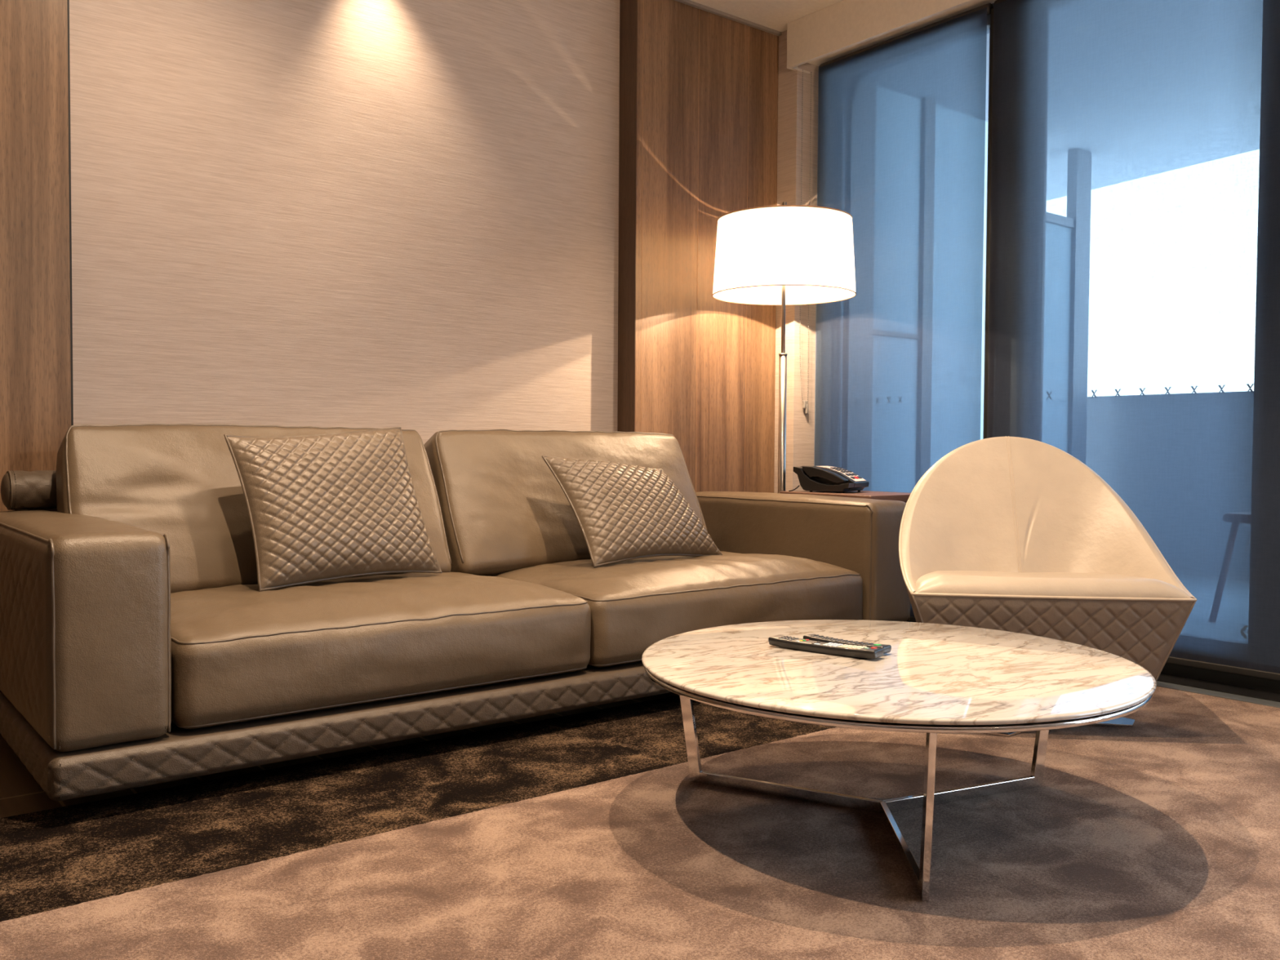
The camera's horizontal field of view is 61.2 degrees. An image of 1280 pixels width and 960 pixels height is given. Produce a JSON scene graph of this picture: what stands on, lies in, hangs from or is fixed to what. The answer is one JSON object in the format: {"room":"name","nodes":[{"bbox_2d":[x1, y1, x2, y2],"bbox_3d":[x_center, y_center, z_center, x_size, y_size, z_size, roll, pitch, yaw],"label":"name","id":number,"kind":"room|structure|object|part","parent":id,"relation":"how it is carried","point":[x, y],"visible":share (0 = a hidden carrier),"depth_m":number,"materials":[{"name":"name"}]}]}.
{"room":"hotel room","nodes":[
{"label":"hotel room","id":0,"kind":"room"},
{"bbox_2d":[0,0,71,511],"bbox_3d":[-2.809,-0.660,2.548,2.594,2.753,0.240,-1,2,-38],"label":"wall","id":1,"kind":"structure","parent":0,"point":[35,356],"depth_m":3.20,"materials":[{"name":"brown wood"}]},
{"bbox_2d":[66,0,73,426],"bbox_3d":[-1.762,-0.683,3.322,0.009,2.766,0.112,-1,2,-38],"label":"trim","id":2,"kind":"structure","parent":1,"relation":"attached to","point":[68,1],"depth_m":3.28,"materials":[{"name":"brown wood"}]},
{"bbox_2d":[0,692,679,817],"bbox_3d":[0.321,0.820,1.275,5.867,0.088,6.350,-1,2,-38],"label":"floor","id":3,"kind":"structure","parent":0,"point":[20,793],"depth_m":2.67,"materials":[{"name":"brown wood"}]},
{"bbox_2d":[0,423,910,800],"bbox_3d":[-0.419,0.260,3.526,2.887,0.862,1.040,-1,2,-38],"label":"leather sofa","id":4,"kind":"object","parent":3,"relation":"on","point":[141,646],"visible":0.85,"depth_m":2.94,"materials":[{"name":"brown leather"}]},
{"bbox_3d":[-0.867,0.300,3.772,2.330,0.470,0.090,-1,2,-38],"label":"frame","id":5,"kind":"part","parent":4,"relation":"part of","materials":[{"name":"black metal"}]},
{"bbox_3d":[-1.446,0.327,2.713,0.266,0.471,1.036,-1,2,-38],"label":"armrest","id":6,"kind":"part","parent":4,"relation":"part of","materials":[{"name":"beige leather"}]},
{"bbox_2d":[55,425,451,592],"bbox_3d":[-1.131,0.094,3.278,1.116,0.523,0.359,-1,2,-38],"label":"cushion","id":7,"kind":"object","parent":4,"relation":"on","point":[181,482],"depth_m":3.04,"materials":[{"name":"beige leather"}]},
{"bbox_2d":[223,426,442,591],"bbox_3d":[-0.871,0.066,3.151,0.214,0.450,0.611,2,2,44],"label":"throw pillow","id":8,"kind":"object","parent":4,"relation":"on","point":[323,507],"visible":1,"depth_m":3.07,"materials":[{"name":"leather"}]},
{"bbox_2d":[170,572,591,728],"bbox_3d":[-0.777,0.418,3.016,1.152,0.267,0.676,-1,2,-38],"label":"seat cushion","id":9,"kind":"object","parent":4,"relation":"on","point":[242,656],"depth_m":2.74,"materials":[{"name":"beige leather"}]},
{"bbox_2d":[423,430,705,576],"bbox_3d":[-0.247,0.079,3.980,1.118,0.523,0.360,-1,2,-38],"label":"cushion","id":10,"kind":"object","parent":4,"relation":"on","point":[504,512],"depth_m":3.72,"materials":[{"name":"beige leather"}]},
{"bbox_2d":[542,455,722,567],"bbox_3d":[0.001,0.098,3.755,0.652,0.362,0.272,-1,2,-38],"label":"throw pillow","id":11,"kind":"object","parent":4,"relation":"on","point":[623,512],"visible":1,"depth_m":3.65,"materials":[{"name":"leather"}]},
{"bbox_2d":[492,551,862,667],"bbox_3d":[0.145,0.402,3.749,1.199,0.267,0.676,-1,2,-38],"label":"seat cushion","id":12,"kind":"object","parent":4,"relation":"on","point":[634,605],"depth_m":3.49,"materials":[{"name":"beige leather"}]},
{"bbox_3d":[0.606,0.291,4.346,0.264,0.471,1.036,-1,2,-38],"label":"armrest","id":13,"kind":"part","parent":4,"relation":"part of","materials":[{"name":"beige leather"}]},
{"bbox_2d":[0,686,1279,959],"bbox_3d":[0.677,0.785,0.854,5.200,0.012,4.850,-1,2,-38],"label":"area rug","id":14,"kind":"object","parent":3,"relation":"on","point":[589,835],"visible":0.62,"depth_m":2.14,"materials":[{"name":"brown carpet"}]},
{"bbox_2d":[641,619,1156,902],"bbox_3d":[0.539,0.561,2.382,1.074,0.340,1.074,-1,2,-38],"label":"coffee table","id":15,"kind":"object","parent":14,"relation":"on","point":[933,679],"visible":0.98,"depth_m":2.21,"materials":[{"name":"stone"}]},
{"bbox_3d":[0.308,0.569,2.494,0.513,0.315,0.013,1,2,28],"label":"leg","id":16,"kind":"part","parent":15,"relation":"part of","materials":[{"name":"silver metal"}]},
{"bbox_2d":[768,634,884,658],"bbox_3d":[0.416,0.377,2.437,0.269,0.024,0.050,2,2,38],"label":"remote control","id":17,"kind":"object","parent":15,"relation":"on","point":[792,642],"visible":1,"depth_m":2.42,"materials":[{"name":"black plastic"}]},
{"bbox_2d":[803,633,891,653],"bbox_3d":[0.473,0.377,2.481,0.214,0.021,0.040,2,2,43],"label":"remote control","id":18,"kind":"object","parent":15,"relation":"on","point":[887,648],"visible":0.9,"depth_m":2.48,"materials":[{"name":"black plastic"}]},
{"bbox_3d":[0.518,0.582,2.116,0.013,0.315,0.513,0,2,3],"label":"leg","id":19,"kind":"part","parent":15,"relation":"part of","materials":[{"name":"silver metal"}]},
{"bbox_3d":[0.765,0.572,2.483,0.513,0.315,0.013,0,2,-26],"label":"leg","id":20,"kind":"part","parent":15,"relation":"part of","materials":[{"name":"silver metal"}]},
{"bbox_2d":[898,435,1196,736],"bbox_3d":[1.156,0.286,3.266,0.763,0.842,0.685,1,2,6],"label":"tub chair","id":21,"kind":"object","parent":14,"relation":"on","point":[1010,534],"visible":0.81,"depth_m":3.29,"materials":[{"name":"beige leather"}]},
{"bbox_2d":[914,570,1191,598],"bbox_3d":[1.150,0.287,3.196,0.743,0.048,0.532,1,2,7],"label":"seat cushion","id":22,"kind":"object","parent":21,"relation":"on","point":[927,584],"depth_m":2.96,"materials":[{"name":"beige leather"}]},
{"bbox_3d":[1.122,0.454,2.964,0.743,0.268,0.057,1,2,7],"label":"panel","id":23,"kind":"part","parent":21,"relation":"part of","materials":[{"name":"grey leather"}]},
{"bbox_2d":[711,201,856,493],"bbox_3d":[0.609,-0.253,4.627,0.608,1.857,0.608,-1,2,-38],"label":"floor lamp","id":24,"kind":"object","parent":3,"relation":"on","point":[784,255],"visible":0.87,"depth_m":4.38,"materials":[{"name":"white fabric"}]},
{"bbox_3d":[0.613,-0.945,4.606,0.604,0.318,0.604,-1,2,-38],"label":"lamp shade","id":25,"kind":"part","parent":24,"relation":"part of","materials":[{"name":"fabric"}]},
{"bbox_2d":[779,490,911,502],"bbox_3d":[0.892,0.366,4.518,0.384,0.629,0.490,-1,2,-38],"label":"side table","id":26,"kind":"object","parent":3,"relation":"on","point":[901,496],"visible":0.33,"depth_m":4.36,"materials":[{"name":"brown wood"}]},
{"bbox_2d":[788,466,869,493],"bbox_3d":[0.797,-0.004,4.559,0.266,0.109,0.226,2,2,35],"label":"telephone","id":27,"kind":"object","parent":26,"relation":"on","point":[820,478],"visible":1,"depth_m":4.50,"materials":[{"name":"black plastic"}]},
{"bbox_3d":[0.851,-0.027,4.575,0.180,0.062,0.110,2,2,35],"label":"keypad panel","id":28,"kind":"part","parent":27,"relation":"part of","materials":[{"name":"plastic"}]},
{"bbox_2d":[69,0,619,444],"bbox_3d":[-0.982,-0.702,4.079,2.240,2.767,0.120,-1,2,-38],"label":"wall","id":29,"kind":"structure","parent":0,"point":[376,214],"depth_m":3.93,"materials":[{"name":"fabric"}]},
{"bbox_2d":[617,0,778,493],"bbox_3d":[0.238,-0.714,4.971,0.850,2.753,0.241,-1,2,-38],"label":"wall","id":30,"kind":"structure","parent":0,"point":[698,127],"depth_m":4.81,"materials":[{"name":"brown wood"}]},
{"bbox_2d":[675,0,781,35],"bbox_3d":[0.325,-2.093,4.827,0.856,0.014,0.017,-1,2,-38],"label":"trim","id":31,"kind":"structure","parent":30,"relation":"attached to","point":[689,2],"depth_m":4.88,"materials":[{"name":"brown wood"}]},
{"bbox_2d":[674,0,843,31],"bbox_3d":[0.351,-2.038,1.134,6.017,0.100,6.450,-1,2,-38],"label":"ceiling","id":32,"kind":"structure","parent":0,"point":[775,15],"depth_m":4.82,"materials":[{"name":"paint"}]},
{"bbox_2d":[773,30,818,493],"bbox_3d":[0.722,-0.729,5.324,0.343,2.767,0.430,-1,2,-38],"label":"wall","id":33,"kind":"structure","parent":0,"point":[800,425],"depth_m":5.08,"materials":[{"name":"paper"}]},
{"bbox_2d":[786,0,975,71],"bbox_3d":[2.545,-1.918,2.683,0.057,0.204,5.933,-1,2,-38],"label":"wall","id":34,"kind":"structure","parent":33,"relation":"attached to","point":[845,24],"depth_m":4.69,"materials":[{"name":"paint"}]},
{"bbox_2d":[813,3,994,466],"bbox_3d":[1.157,-0.638,4.796,0.080,2.600,0.941,-1,2,-38],"label":"window","id":35,"kind":"structure","parent":33,"relation":"in","point":[993,4],"depth_m":4.45,"materials":[{"name":"paint"}]},
{"bbox_2d":[799,3,993,622],"bbox_3d":[1.074,-0.657,4.720,0.112,2.532,0.946,-1,2,-38],"label":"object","id":36,"kind":"structure","parent":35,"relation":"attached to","point":[901,139],"depth_m":4.65,"materials":[{"name":"fabric"}]},
{"bbox_3d":[0.771,-1.128,5.049,0.060,1.549,0.011,-1,2,-38],"label":"bead chain","id":37,"kind":"part","parent":36,"relation":"part of","materials":[{"name":"plastic"}]},
{"bbox_3d":[1.093,0.596,4.745,0.012,0.025,0.892,-1,2,-38],"label":"rail","id":38,"kind":"part","parent":36,"relation":"part of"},
{"bbox_2d":[906,621,1279,693],"bbox_3d":[2.660,0.684,2.857,0.016,0.087,5.919,-1,2,-38],"label":"trim","id":39,"kind":"structure","parent":33,"relation":"attached to","point":[1242,681],"depth_m":3.69,"materials":[{"name":"black metal"}]},
{"bbox_2d":[1156,680,1279,707],"bbox_3d":[2.574,0.737,2.790,0.178,0.015,5.919,-1,2,-38],"label":"trim","id":40,"kind":"structure","parent":33,"relation":"attached to","point":[1203,691],"depth_m":3.54,"materials":[{"name":"metal"}]},
{"bbox_2d":[1156,673,1279,702],"bbox_3d":[2.605,0.727,2.814,0.120,0.003,5.919,-1,2,-38],"label":"trim","id":41,"kind":"structure","parent":33,"relation":"attached to","point":[1234,690],"depth_m":3.63,"materials":[{"name":"black plastic"}]},
{"bbox_2d":[807,0,995,66],"bbox_3d":[2.706,-1.946,2.801,0.343,0.155,5.920,-1,2,-38],"label":"wall","id":42,"kind":"structure","parent":0,"point":[976,3],"depth_m":4.66,"materials":[{"name":"paint"}]},
{"bbox_2d":[791,66,809,74],"bbox_3d":[0.747,-1.900,5.020,0.110,0.008,0.011,-1,2,-38],"label":"trim","id":43,"kind":"structure","parent":42,"relation":"attached to","point":[794,68],"depth_m":5.01,"materials":[{"name":"paint"}]},
{"bbox_2d":[983,8,993,439],"bbox_3d":[1.412,-0.607,4.364,0.030,2.554,0.022,-1,2,-38],"label":"trim","id":44,"kind":"structure","parent":42,"relation":"attached to","point":[992,9],"depth_m":4.35,"materials":[{"name":"silver metal"}]},
{"bbox_2d":[986,0,1279,680],"bbox_3d":[1.921,-0.621,3.705,0.049,2.532,1.638,-1,2,-38],"label":"sliding glass door","id":45,"kind":"structure","parent":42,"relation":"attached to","point":[1134,313],"depth_m":3.80,"materials":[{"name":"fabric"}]},
{"bbox_3d":[1.899,0.632,3.732,0.012,0.025,1.638,-1,2,-38],"label":"rail","id":46,"kind":"part","parent":45,"relation":"part of","materials":[{"name":"black metal"}]},
{"bbox_2d":[985,33,989,120],"bbox_3d":[2.608,-2.051,6.159,3.926,0.240,11.500,-1,2,-38],"label":"ceiling","id":47,"kind":"structure","parent":0,"point":[988,34],"depth_m":5.12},
{"bbox_3d":[2.335,0.622,6.036,3.250,0.140,11.500,-1,2,-38],"label":"floor","id":48,"kind":"structure","parent":0,"visible":0},
{"bbox_2d":[980,120,987,439],"bbox_3d":[1.808,-0.683,5.801,2.150,2.478,0.060,-1,2,-38],"label":"wall","id":49,"kind":"structure","parent":48,"relation":"on","point":[986,122],"depth_m":5.82,"materials":[{"name":"grey paint"}]}
]}

